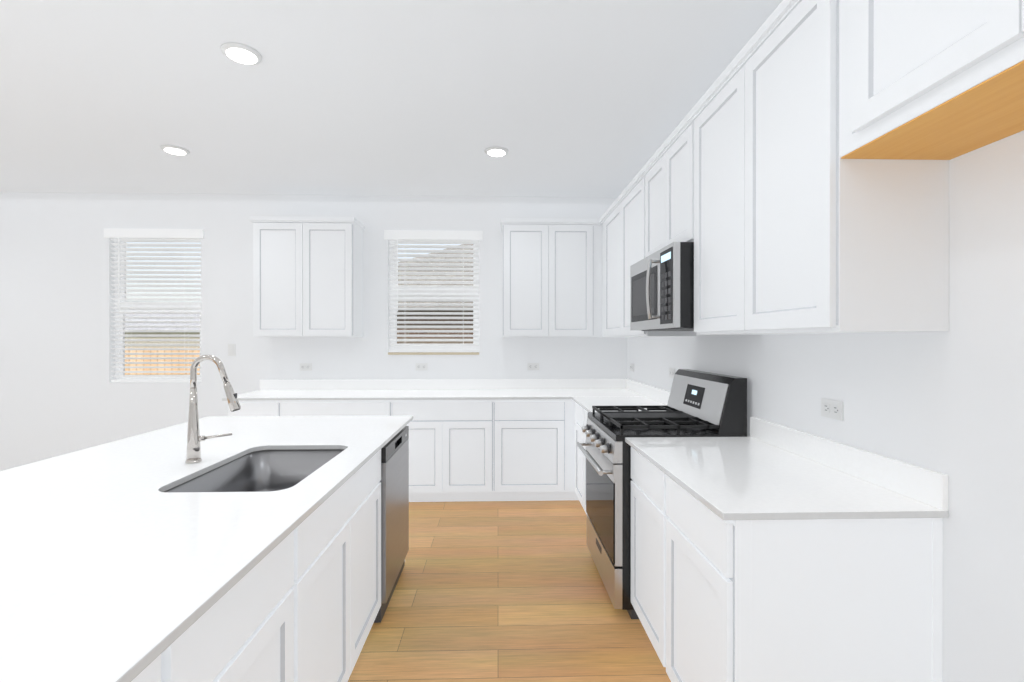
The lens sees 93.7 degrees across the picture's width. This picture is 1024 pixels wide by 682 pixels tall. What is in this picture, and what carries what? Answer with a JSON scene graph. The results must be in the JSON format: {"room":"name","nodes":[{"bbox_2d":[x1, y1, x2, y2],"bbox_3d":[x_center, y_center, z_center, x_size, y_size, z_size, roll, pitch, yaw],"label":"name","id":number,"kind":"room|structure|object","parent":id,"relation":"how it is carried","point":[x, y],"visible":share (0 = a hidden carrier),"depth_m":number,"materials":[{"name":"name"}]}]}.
{"room":"kitchen","nodes":[
{"label":"kitchen","id":0,"kind":"room"},
{"bbox_2d":[0,192,626,470],"bbox_3d":[-2.702,-0.010,4.673,7.950,2.790,0.140,0,0,-2],"label":"wall","id":1,"kind":"structure","parent":0,"point":[61,393],"depth_m":4.60,"materials":[{"name":"white paint"}]},
{"bbox_2d":[116,238,200,378],"bbox_3d":[-3.408,-0.320,4.687,0.858,1.428,0.060,0,0,-2],"label":"window","id":2,"kind":"structure","parent":1,"relation":"in","point":[120,360],"depth_m":4.67,"materials":[{"name":"white plastic"}]},
{"bbox_2d":[104,229,203,381],"bbox_3d":[-3.406,-0.337,4.602,0.920,1.456,0.084,0,0,-2],"label":"window blinds","id":3,"kind":"object","parent":2,"relation":"attached to","point":[172,235],"visible":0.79,"depth_m":4.61,"materials":[{"name":"white plastic"}]},
{"bbox_2d":[228,344,235,355],"bbox_3d":[-2.685,0.085,4.598,0.070,0.115,0.010,0,0,-2],"label":"light switch","id":4,"kind":"object","parent":1,"relation":"attached to","point":[231,349],"visible":1,"depth_m":4.60,"materials":[{"name":"white plastic"}]},
{"bbox_2d":[300,363,311,370],"bbox_3d":[-1.986,0.250,4.620,0.115,0.070,0.008,0,0,-2],"label":"electrical outlet","id":5,"kind":"object","parent":1,"relation":"attached to","point":[305,366],"visible":1,"depth_m":4.62,"materials":[{"name":"white plastic"}]},
{"bbox_2d":[250,216,364,336],"bbox_3d":[-1.878,-0.572,4.458,0.893,1.076,0.334,0,0,-2],"label":"upper cabinet","id":6,"kind":"object","parent":1,"relation":"attached to","point":[308,271],"depth_m":4.30,"materials":[{"name":"white paint"}]},
{"bbox_2d":[416,363,427,369],"bbox_3d":[-0.876,0.250,4.653,0.115,0.070,0.008,0,0,-2],"label":"electrical outlet","id":7,"kind":"object","parent":1,"relation":"attached to","point":[421,366],"visible":1,"depth_m":4.65,"materials":[{"name":"white plastic"}]},
{"bbox_2d":[388,352,478,354],"bbox_3d":[-0.759,0.121,4.689,0.881,0.022,0.082,0,0,-2],"label":"window sill","id":8,"kind":"structure","parent":1,"relation":"attached to","point":[433,353],"depth_m":4.65,"materials":[{"name":"beige"}]},
{"bbox_2d":[390,240,479,351],"bbox_3d":[-0.762,-0.463,4.764,0.883,1.143,0.060,0,0,-2],"label":"window","id":9,"kind":"structure","parent":1,"relation":"in","point":[431,347],"depth_m":4.75,"materials":[{"name":"white plastic"}]},
{"bbox_2d":[384,230,482,351],"bbox_3d":[-0.759,-0.479,4.679,0.945,1.171,0.084,0,0,-2],"label":"window blinds","id":10,"kind":"object","parent":9,"relation":"attached to","point":[396,237],"visible":0.98,"depth_m":4.68,"materials":[{"name":"white plastic"}]},
{"bbox_2d":[527,363,538,369],"bbox_3d":[0.209,0.250,4.684,0.115,0.070,0.008,0,0,-2],"label":"electrical outlet","id":11,"kind":"object","parent":1,"relation":"attached to","point":[532,366],"visible":1,"depth_m":4.68,"materials":[{"name":"white plastic"}]},
{"bbox_2d":[502,218,597,336],"bbox_3d":[0.365,-0.572,4.523,0.913,1.076,0.334,0,0,-2],"label":"upper cabinet","id":12,"kind":"object","parent":1,"relation":"attached to","point":[550,265],"depth_m":4.36,"materials":[{"name":"white paint"}]},
{"bbox_2d":[0,0,782,197],"bbox_3d":[-2.583,-1.446,0.562,7.950,0.100,8.360,0,0,-2],"label":"ceiling","id":13,"kind":"structure","parent":0,"point":[582,98],"depth_m":2.71,"materials":[{"name":"white paint"}]},
{"bbox_2d":[160,145,189,154],"bbox_3d":[-2.468,-1.394,3.517,0.176,0.016,0.176,0,0,-2],"label":"recessed light","id":14,"kind":"object","parent":13,"relation":"in","point":[175,150],"visible":1,"depth_m":3.49,"materials":[{"name":"white plastic"}]},
{"bbox_2d":[221,42,261,64],"bbox_3d":[-1.315,-1.392,2.336,0.176,0.016,0.176,0,0,-2],"label":"recessed light","id":15,"kind":"object","parent":13,"relation":"in","point":[240,53],"visible":1,"depth_m":2.31,"materials":[{"name":"white plastic"}]},
{"bbox_2d":[485,146,507,156],"bbox_3d":[-0.115,-1.394,3.545,0.176,0.016,0.176,0,0,-2],"label":"recessed light","id":16,"kind":"object","parent":13,"relation":"in","point":[496,151],"visible":0.96,"depth_m":3.51,"materials":[{"name":"white plastic"}]},
{"bbox_2d":[348,500,670,681],"bbox_3d":[-2.583,1.444,0.568,7.950,0.100,8.360,0,0,-2],"label":"floor","id":17,"kind":"structure","parent":0,"point":[500,591],"depth_m":2.48,"materials":[{"name":"brown wood"}]},
{"bbox_2d":[131,634,182,681],"bbox_3d":[-0.892,0.948,0.549,0.619,0.892,0.525,0,0,-2],"label":"base cabinet","id":18,"kind":"object","parent":17,"relation":"on","point":[168,666],"depth_m":0.83,"materials":[{"name":"white paint"}]},
{"bbox_2d":[183,522,302,681],"bbox_3d":[-0.907,0.947,1.074,0.619,0.892,0.525,0,0,-2],"label":"base cabinet","id":19,"kind":"object","parent":17,"relation":"on","point":[301,602],"depth_m":1.13,"materials":[{"name":"white paint"}]},
{"bbox_2d":[0,416,412,681],"bbox_3d":[-1.212,0.489,1.151,1.283,0.022,3.770,0,0,-2],"label":"countertop","id":20,"kind":"structure","parent":19,"relation":"on","point":[118,563],"depth_m":1.19,"materials":[{"name":"white stone"}]},
{"bbox_2d":[185,355,240,463],"bbox_3d":[-1.174,0.264,1.895,0.209,0.422,0.072,0,0,-2],"label":"faucet","id":21,"kind":"object","parent":20,"relation":"on","point":[193,451],"visible":1,"depth_m":1.88,"materials":[{"name":"silver metal"}]},
{"bbox_2d":[165,449,343,491],"bbox_3d":[-0.941,0.608,1.857,0.482,0.216,0.729,0,0,-2],"label":"island sink","id":22,"kind":"object","parent":20,"relation":"in","point":[266,470],"visible":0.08,"depth_m":2.18,"materials":[{"name":"silver metal"}]},
{"bbox_2d":[228,400,279,415],"bbox_3d":[-2.167,0.940,4.310,0.430,0.892,0.617,0,0,-2],"label":"base cabinet","id":23,"kind":"object","parent":17,"relation":"on","point":[248,408],"depth_m":4.00,"materials":[{"name":"white paint"}]},
{"bbox_2d":[280,400,391,415],"bbox_3d":[-1.489,0.940,4.330,0.925,0.892,0.617,0,0,-2],"label":"base cabinet","id":24,"kind":"object","parent":17,"relation":"on","point":[287,407],"depth_m":4.02,"materials":[{"name":"white paint"}]},
{"bbox_2d":[303,501,380,681],"bbox_3d":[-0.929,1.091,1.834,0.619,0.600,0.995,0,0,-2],"label":"base cabinet","id":25,"kind":"object","parent":17,"relation":"on","point":[342,539],"depth_m":1.73,"materials":[{"name":"white paint"}]},
{"bbox_2d":[374,426,408,622],"bbox_3d":[-0.923,0.940,2.639,0.598,0.876,0.601,0,0,-2],"label":"dishwasher","id":26,"kind":"object","parent":25,"relation":"in","point":[394,481],"visible":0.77,"depth_m":2.52,"materials":[{"name":"silver metal"}]},
{"bbox_2d":[392,400,495,501],"bbox_3d":[-0.597,0.940,4.356,0.860,0.892,0.617,0,0,-2],"label":"base cabinet","id":27,"kind":"object","parent":17,"relation":"on","point":[452,443],"depth_m":4.05,"materials":[{"name":"white paint"}]},
{"bbox_2d":[222,379,947,520],"bbox_3d":[-0.593,0.435,2.980,3.548,0.122,3.365,0,0,-2],"label":"countertop","id":28,"kind":"structure","parent":27,"relation":"on","point":[766,470],"depth_m":1.84,"materials":[{"name":"white stone"}]},
{"bbox_2d":[496,399,567,500],"bbox_3d":[0.138,0.940,4.378,0.612,0.892,0.617,0,0,-2],"label":"base cabinet","id":29,"kind":"object","parent":17,"relation":"on","point":[532,435],"depth_m":4.08,"materials":[{"name":"white paint"}]},
{"bbox_2d":[572,400,579,500],"bbox_3d":[0.847,0.941,3.883,0.618,0.892,0.449,0,0,-2],"label":"base cabinet","id":30,"kind":"object","parent":17,"relation":"on","point":[575,407],"depth_m":4.03,"materials":[{"name":"white paint"}]},
{"bbox_2d":[580,406,587,514],"bbox_3d":[0.861,0.942,3.399,0.618,0.892,0.519,0,0,-2],"label":"base cabinet","id":31,"kind":"object","parent":17,"relation":"on","point":[583,413],"depth_m":3.66,"materials":[{"name":"white paint"}]},
{"bbox_2d":[631,447,659,658],"bbox_3d":[0.898,0.945,2.131,0.618,0.892,0.494,0,0,-2],"label":"base cabinet","id":32,"kind":"object","parent":17,"relation":"on","point":[645,485],"depth_m":2.13,"materials":[{"name":"white paint"}]},
{"bbox_2d":[576,369,746,618],"bbox_3d":[0.791,0.787,2.756,0.738,1.205,0.752,0,0,-2],"label":"gas range","id":33,"kind":"object","parent":17,"relation":"on","point":[703,404],"visible":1,"depth_m":2.50,"materials":[{"name":"silver metal"}]},
{"bbox_2d":[660,470,942,681],"bbox_3d":[0.913,0.946,1.623,0.618,0.892,0.523,0,0,-2],"label":"base cabinet","id":34,"kind":"object","parent":17,"relation":"on","point":[715,597],"depth_m":1.37,"materials":[{"name":"white paint"}]},
{"bbox_2d":[627,130,1023,681],"bbox_3d":[1.323,-0.001,0.609,0.140,2.790,8.220,0,0,-2],"label":"wall","id":35,"kind":"structure","parent":0,"point":[950,403],"depth_m":1.32,"materials":[{"name":"white paint"}]},
{"bbox_2d":[602,169,689,336],"bbox_3d":[0.996,-0.570,3.641,0.334,1.076,1.150,0,0,-2],"label":"upper cabinet","id":36,"kind":"object","parent":35,"relation":"attached to","point":[621,222],"depth_m":3.63,"materials":[{"name":"white paint"}]},
{"bbox_2d":[642,112,689,258],"bbox_3d":[1.024,-0.795,2.687,0.334,0.623,0.759,0,0,-2],"label":"upper cabinet","id":37,"kind":"object","parent":35,"relation":"attached to","point":[666,176],"depth_m":2.63,"materials":[{"name":"white paint"}]},
{"bbox_2d":[630,242,693,330],"bbox_3d":[0.942,-0.270,2.686,0.489,0.414,0.753,0,0,-2],"label":"over-the-range microwave","id":38,"kind":"object","parent":37,"relation":"attached to","point":[662,289],"visible":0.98,"depth_m":2.44,"materials":[{"name":"silver metal"}]},
{"bbox_2d":[669,368,674,377],"bbox_3d":[1.164,0.233,3.496,0.008,0.070,0.115,0,0,-2],"label":"electrical outlet","id":39,"kind":"object","parent":35,"relation":"attached to","point":[671,372],"visible":0.98,"depth_m":3.50,"materials":[{"name":"white plastic"}]},
{"bbox_2d":[690,0,948,335],"bbox_3d":[1.049,-0.566,1.826,0.334,1.076,0.964,0,0,-2],"label":"upper cabinet","id":40,"kind":"object","parent":35,"relation":"attached to","point":[792,176],"depth_m":1.51,"materials":[{"name":"white paint"}]},
{"bbox_2d":[821,398,842,420],"bbox_3d":[1.213,0.258,1.822,0.008,0.070,0.115,0,0,-2],"label":"electrical outlet","id":41,"kind":"object","parent":35,"relation":"attached to","point":[832,409],"visible":1,"depth_m":1.81,"materials":[{"name":"white plastic"}]},
{"bbox_2d":[830,0,1023,163],"bbox_3d":[1.076,-0.806,0.886,0.334,0.592,0.915,0,0,-2],"label":"upper cabinet","id":42,"kind":"object","parent":35,"relation":"attached to","point":[924,81],"depth_m":1.12,"materials":[{"name":"white paint"}]},
{"label":"outside","id":43,"kind":"structure","parent":0,"visible":0},
{"bbox_3d":[-11.155,2.012,39.471,100.000,0.200,69.810,0,0,-2],"label":"ground","id":44,"kind":"structure","parent":43,"visible":0},
{"bbox_2d":[125,314,199,347],"bbox_3d":[-22.385,-0.043,30.040,25.800,3.950,12.800,0,0,-2],"label":"house","id":45,"kind":"structure","parent":44,"relation":"on","point":[162,342],"depth_m":24.20,"materials":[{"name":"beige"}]},
{"bbox_2d":[125,350,199,374],"bbox_3d":[-16.523,1.060,7.419,27.400,1.840,4.030,0,0,-2],"label":"fence","id":46,"kind":"object","parent":44,"relation":"on","point":[162,360],"depth_m":9.68,"materials":[{"name":"brown wood"}]},
{"bbox_2d":[397,244,472,343],"bbox_3d":[1.942,-0.663,15.742,16.000,5.250,10.800,0,0,-2],"label":"neighbor house","id":47,"kind":"structure","parent":44,"relation":"on","point":[427,342],"depth_m":10.64,"materials":[{"name":"brick"}]}
]}

